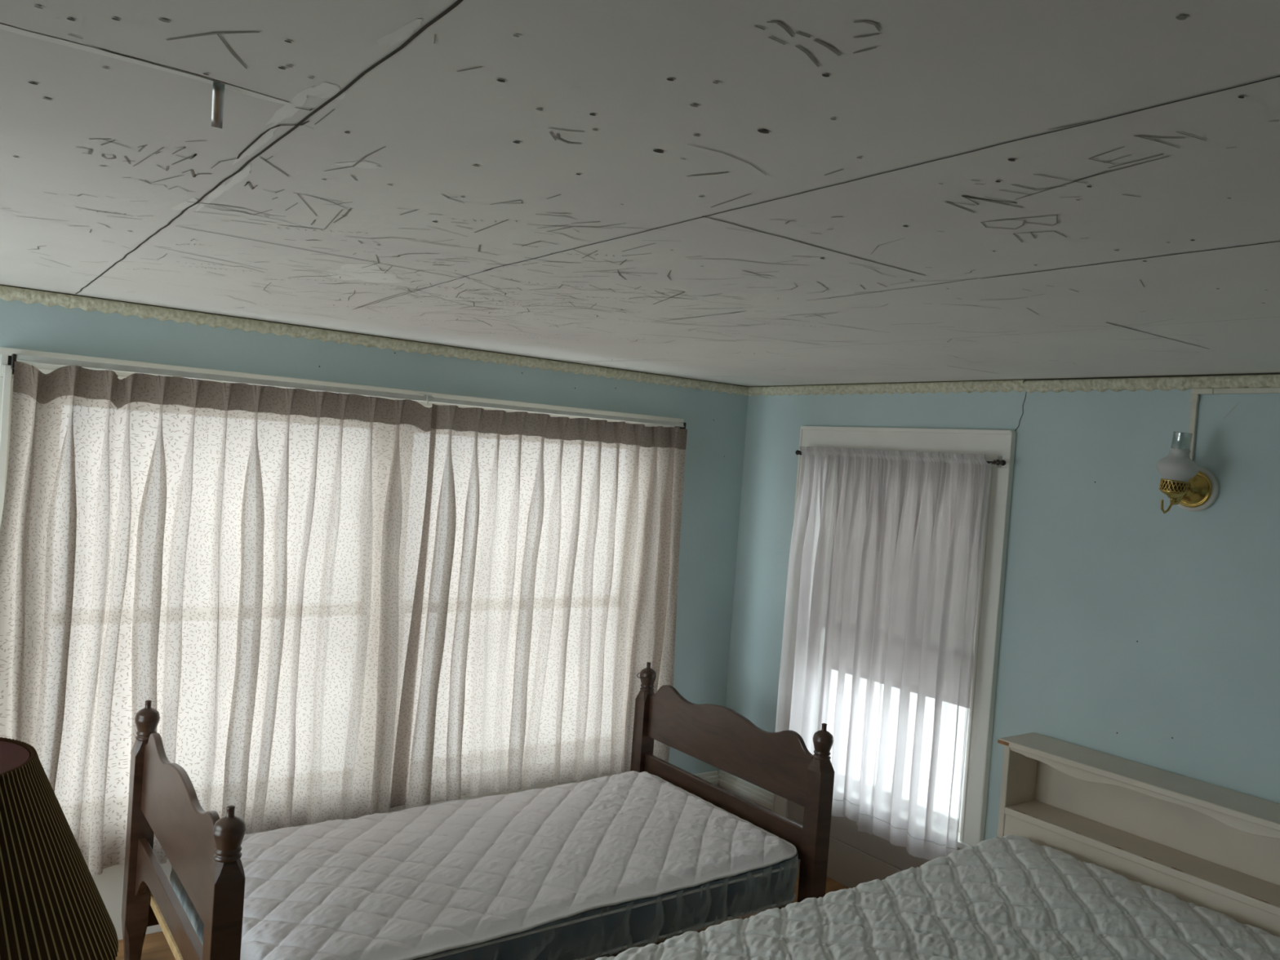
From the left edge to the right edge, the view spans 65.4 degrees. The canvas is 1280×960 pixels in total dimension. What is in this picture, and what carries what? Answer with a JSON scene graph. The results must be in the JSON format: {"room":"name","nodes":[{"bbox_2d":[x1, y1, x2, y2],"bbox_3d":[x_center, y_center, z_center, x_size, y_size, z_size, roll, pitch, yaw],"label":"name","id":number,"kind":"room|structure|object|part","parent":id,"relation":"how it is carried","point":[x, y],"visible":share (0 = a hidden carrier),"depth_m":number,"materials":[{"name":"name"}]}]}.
{"room":"bedroom","nodes":[
{"label":"bedroom","id":0,"kind":"room"},
{"bbox_2d":[0,297,748,773],"bbox_3d":[-1.253,0.430,3.508,4.100,2.133,0.121,3,1,-36],"label":"wall","id":1,"kind":"structure","parent":0,"point":[715,420],"depth_m":4.02,"materials":[{"name":"blue paint"}]},
{"bbox_2d":[0,346,684,940],"bbox_3d":[-0.941,0.590,3.717,2.565,1.850,0.165,3,1,-36],"label":"window","id":2,"kind":"structure","parent":1,"relation":"in","point":[109,884],"depth_m":3.19,"materials":[{"name":"beige paint"}]},
{"bbox_2d":[7,353,686,429],"bbox_3d":[-0.820,-0.287,3.625,2.504,0.070,0.070,3,1,-36],"label":"rod","id":3,"kind":"object","parent":2,"relation":"attached to","point":[14,357],"visible":0.81,"depth_m":3.37,"materials":[{"name":"white metal"}]},
{"bbox_2d":[0,361,437,875],"bbox_3d":[-1.359,0.452,3.220,1.423,1.542,0.058,3,1,-36],"label":"drapery panel","id":4,"kind":"object","parent":3,"relation":"hanging from","point":[240,561],"visible":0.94,"depth_m":3.21,"materials":[{"name":"beige fabric"}]},
{"bbox_2d":[390,404,687,808],"bbox_3d":[-0.331,0.486,3.955,1.276,1.480,0.065,3,1,-36],"label":"drapery panel","id":5,"kind":"object","parent":3,"relation":"hanging from","point":[548,571],"visible":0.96,"depth_m":3.91,"materials":[{"name":"beige fabric"}]},
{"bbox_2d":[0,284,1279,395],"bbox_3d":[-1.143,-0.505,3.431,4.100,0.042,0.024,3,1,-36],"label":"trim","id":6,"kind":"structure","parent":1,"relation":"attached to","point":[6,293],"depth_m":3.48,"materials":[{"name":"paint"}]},
{"bbox_2d":[693,770,719,785],"bbox_3d":[-1.289,1.382,3.460,4.073,0.232,0.026,3,1,-36],"label":"baseboard","id":7,"kind":"structure","parent":1,"relation":"attached to","point":[710,776],"depth_m":4.62,"materials":[{"name":"beige paint"}]},
{"bbox_2d":[115,862,848,959],"bbox_3d":[0.049,1.681,1.634,4.360,0.100,4.860,3,1,-36],"label":"floor","id":8,"kind":"structure","parent":0,"point":[156,946],"depth_m":3.22,"materials":[{"name":"brown wood"}]},
{"bbox_2d":[121,662,834,959],"bbox_3d":[-0.470,1.153,3.211,1.977,0.814,1.070,3,1,-36],"label":"bed","id":9,"kind":"object","parent":8,"relation":"on","point":[203,848],"visible":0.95,"depth_m":3.05,"materials":[{"name":"brown wood"}]},
{"bbox_3d":[-1.537,1.139,3.057,0.066,0.697,0.066,3,1,-36],"label":"post","id":10,"kind":"part","parent":9,"relation":"part of","materials":[{"name":"brown wood"}]},
{"bbox_3d":[-0.785,1.370,3.627,1.841,0.110,0.020,3,1,-36],"label":"rail","id":11,"kind":"part","parent":9,"relation":"part of","materials":[{"name":"brown wood"}]},
{"bbox_3d":[-1.248,1.202,2.653,0.022,0.176,0.929,3,1,-36],"label":"footboard rail","id":12,"kind":"part","parent":9,"relation":"part of","materials":[{"name":"brown wood"}]},
{"bbox_3d":[-1.226,0.897,2.647,0.020,0.260,0.929,3,1,-36],"label":"footboard panel","id":13,"kind":"part","parent":9,"relation":"part of","materials":[{"name":"brown wood"}]},
{"bbox_3d":[-0.953,1.197,2.248,0.066,0.697,0.066,3,1,-36],"label":"post","id":14,"kind":"part","parent":9,"relation":"part of","materials":[{"name":"brown wood"}]},
{"bbox_2d":[198,857,795,959],"bbox_3d":[-0.447,1.277,3.205,1.798,0.145,0.945,3,1,-36],"label":"box spring","id":15,"kind":"object","parent":9,"relation":"on","point":[596,932],"visible":0.16,"depth_m":2.95,"materials":[{"name":"fabric"}]},
{"bbox_2d":[169,770,798,959],"bbox_3d":[-0.443,1.244,3.203,1.864,0.196,1.030,3,1,-36],"label":"mattress","id":16,"kind":"object","parent":15,"relation":"on","point":[412,883],"visible":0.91,"depth_m":3.02,"materials":[{"name":"fabric"}]},
{"bbox_3d":[0.004,1.227,4.176,0.066,0.697,0.066,3,1,-36],"label":"post","id":17,"kind":"part","parent":9,"relation":"part of","materials":[{"name":"brown wood"}]},
{"bbox_2d":[636,672,651,696],"bbox_3d":[0.023,0.847,4.146,0.057,0.097,0.092,3,1,-36],"label":"cord","id":18,"kind":"object","parent":9,"relation":"hanging from","point":[638,673],"visible":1,"depth_m":4.13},
{"bbox_3d":[-0.191,1.429,2.805,1.841,0.110,0.020,3,1,-36],"label":"rail","id":19,"kind":"part","parent":9,"relation":"part of","materials":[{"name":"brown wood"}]},
{"bbox_3d":[0.299,1.220,3.771,0.020,0.110,0.934,3,1,-36],"label":"headboard rail","id":20,"kind":"part","parent":9,"relation":"part of","materials":[{"name":"brown wood"}]},
{"bbox_3d":[0.317,0.974,3.766,0.020,0.238,0.929,3,1,-36],"label":"headboard panel","id":21,"kind":"part","parent":9,"relation":"part of","materials":[{"name":"brown wood"}]},
{"bbox_3d":[0.589,1.285,3.367,0.066,0.697,0.066,3,1,-36],"label":"post","id":22,"kind":"part","parent":9,"relation":"part of","materials":[{"name":"brown wood"}]},
{"bbox_2d":[996,732,1279,937],"bbox_3d":[1.663,1.309,2.740,0.201,0.828,1.490,3,1,-36],"label":"headboard","id":23,"kind":"object","parent":8,"relation":"on","point":[1216,848],"visible":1,"depth_m":2.97,"materials":[{"name":"beige wood"}]},
{"bbox_3d":[1.601,1.376,2.699,0.012,0.488,1.421,3,1,-36],"label":"panel","id":24,"kind":"part","parent":23,"relation":"part of","materials":[{"name":"beige wood"}]},
{"bbox_3d":[1.681,1.125,2.739,0.165,0.018,1.421,3,1,-36],"label":"shelf","id":25,"kind":"part","parent":23,"relation":"part of","materials":[{"name":"beige wood"}]},
{"bbox_3d":[0.804,1.544,2.120,1.878,0.262,1.340,3,1,-36],"label":"bed base","id":26,"kind":"object","parent":8,"relation":"on","visible":0},
{"bbox_2d":[595,835,1279,959],"bbox_3d":[0.816,1.263,2.106,1.924,0.301,1.405,3,1,-36],"label":"mattress","id":27,"kind":"object","parent":26,"relation":"on","point":[1007,897],"visible":1,"depth_m":2.55,"materials":[{"name":"white fabric"}]},
{"bbox_3d":[-0.944,1.289,1.111,0.500,0.560,0.420,3,1,-36],"label":"side table","id":28,"kind":"object","parent":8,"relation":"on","visible":0},
{"bbox_2d":[0,737,118,959],"bbox_3d":[-0.841,0.666,1.154,0.409,0.695,0.409,3,1,-36],"label":"table lamp","id":29,"kind":"object","parent":28,"relation":"on","point":[52,907],"visible":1,"depth_m":1.14,"materials":[{"name":"brown fabric"}]},
{"bbox_2d":[0,0,1279,386],"bbox_3d":[0.200,-0.446,1.578,4.340,0.101,4.840,3,1,-36],"label":"ceiling","id":30,"kind":"structure","parent":0,"point":[744,193],"depth_m":1.32,"materials":[{"name":"paint"}]},
{"bbox_2d":[211,81,224,128],"bbox_3d":[-0.470,-0.417,1.110,0.012,0.033,0.058,4,1,-23],"label":"metal strip","id":31,"kind":"object","parent":30,"relation":"attached to","point":[218,91],"visible":1,"depth_m":1.11,"materials":[{"name":"metal"}]},
{"bbox_2d":[721,373,1279,839],"bbox_3d":[1.797,0.662,2.885,0.121,2.133,4.720,3,1,-36],"label":"wall","id":32,"kind":"structure","parent":0,"point":[1132,630],"depth_m":3.21,"materials":[{"name":"blue paint"}]},
{"bbox_2d":[717,769,773,811],"bbox_3d":[1.705,1.610,2.813,0.026,0.232,4.600,3,1,-36],"label":"baseboard","id":33,"kind":"structure","parent":32,"relation":"attached to","point":[752,793],"depth_m":4.51,"materials":[{"name":"beige paint"}]},
{"bbox_2d":[747,379,1025,395],"bbox_3d":[0.917,-0.370,4.053,0.027,0.042,1.442,3,1,-36],"label":"trim","id":34,"kind":"structure","parent":32,"relation":"attached to","point":[993,386],"depth_m":3.92,"materials":[{"name":"paint"}]},
{"bbox_2d":[771,426,1016,888],"bbox_3d":[0.988,0.722,3.961,0.160,1.853,1.036,3,1,-36],"label":"window","id":35,"kind":"structure","parent":32,"relation":"in","point":[855,857],"depth_m":3.57,"materials":[{"name":"beige paint"}]},
{"bbox_3d":[0.897,1.465,3.949,0.012,0.360,0.870,3,1,-36],"label":"apron panel","id":36,"kind":"part","parent":35,"relation":"part of","materials":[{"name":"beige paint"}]},
{"bbox_2d":[795,449,1005,467],"bbox_3d":[0.984,-0.092,3.875,0.059,0.040,1.022,3,1,-36],"label":"curtain rod","id":37,"kind":"object","parent":35,"relation":"attached to","point":[998,462],"visible":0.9,"depth_m":3.50,"materials":[{"name":"brown metal"}]},
{"bbox_2d":[775,445,884,822],"bbox_3d":[0.769,0.603,4.078,0.079,1.474,0.499,3,1,-36],"label":"sheer curtain","id":38,"kind":"object","parent":37,"relation":"hanging from","point":[831,589],"visible":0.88,"depth_m":4.04,"materials":[{"name":"fabric"}]},
{"bbox_2d":[856,450,991,860],"bbox_3d":[1.035,0.639,3.710,0.081,1.488,0.484,3,1,-36],"label":"sheer curtain","id":39,"kind":"object","parent":37,"relation":"hanging from","point":[934,505],"visible":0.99,"depth_m":3.67,"materials":[{"name":"fabric"}]},
{"bbox_3d":[0.987,0.942,3.977,0.028,0.666,0.830,3,1,-36],"label":"sash","id":40,"kind":"part","parent":35,"relation":"part of","materials":[{"name":"white paint"}]},
{"bbox_3d":[0.923,1.283,3.955,0.100,0.022,0.970,3,1,-36],"label":"sill","id":41,"kind":"part","parent":35,"relation":"part of","materials":[{"name":"white paint"}]},
{"bbox_2d":[968,555,982,708],"bbox_3d":[1.019,0.384,3.921,0.030,0.864,0.762,3,1,-36],"label":"roller shade","id":42,"kind":"object","parent":35,"relation":"attached to","point":[981,556],"visible":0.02,"depth_m":3.64,"materials":[{"name":"white fabric"}]},
{"bbox_2d":[1022,374,1279,392],"bbox_3d":[2.259,-0.233,2.192,0.028,0.042,3.150,3,1,-36],"label":"trim","id":43,"kind":"structure","parent":32,"relation":"attached to","point":[1165,384],"depth_m":3.10,"materials":[{"name":"paint"}]},
{"bbox_2d":[1155,448,1218,514],"bbox_3d":[1.601,-0.018,2.946,0.190,0.244,0.136,3,1,-36],"label":"wall sconce","id":44,"kind":"object","parent":32,"relation":"attached to","point":[1188,486],"visible":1,"depth_m":2.92,"materials":[{"name":"gold metal"}]},
{"bbox_3d":[1.574,-0.042,2.918,0.111,0.103,0.111,3,1,-36],"label":"globe","id":45,"kind":"part","parent":44,"relation":"part of","materials":[{"name":"white glass"}]},
{"bbox_3d":[1.597,0.046,2.948,0.094,0.058,0.013,3,1,-36],"label":"arm","id":46,"kind":"part","parent":44,"relation":"part of","materials":[{"name":"gold metal"}]},
{"bbox_2d":[1186,387,1279,461],"bbox_3d":[2.013,-0.121,2.537,0.014,0.242,1.194,3,1,-36],"label":"wire raceway","id":47,"kind":"object","parent":32,"relation":"attached to","point":[1195,393],"visible":0.89,"depth_m":3.00,"materials":[{"name":"white plastic"}]}
]}

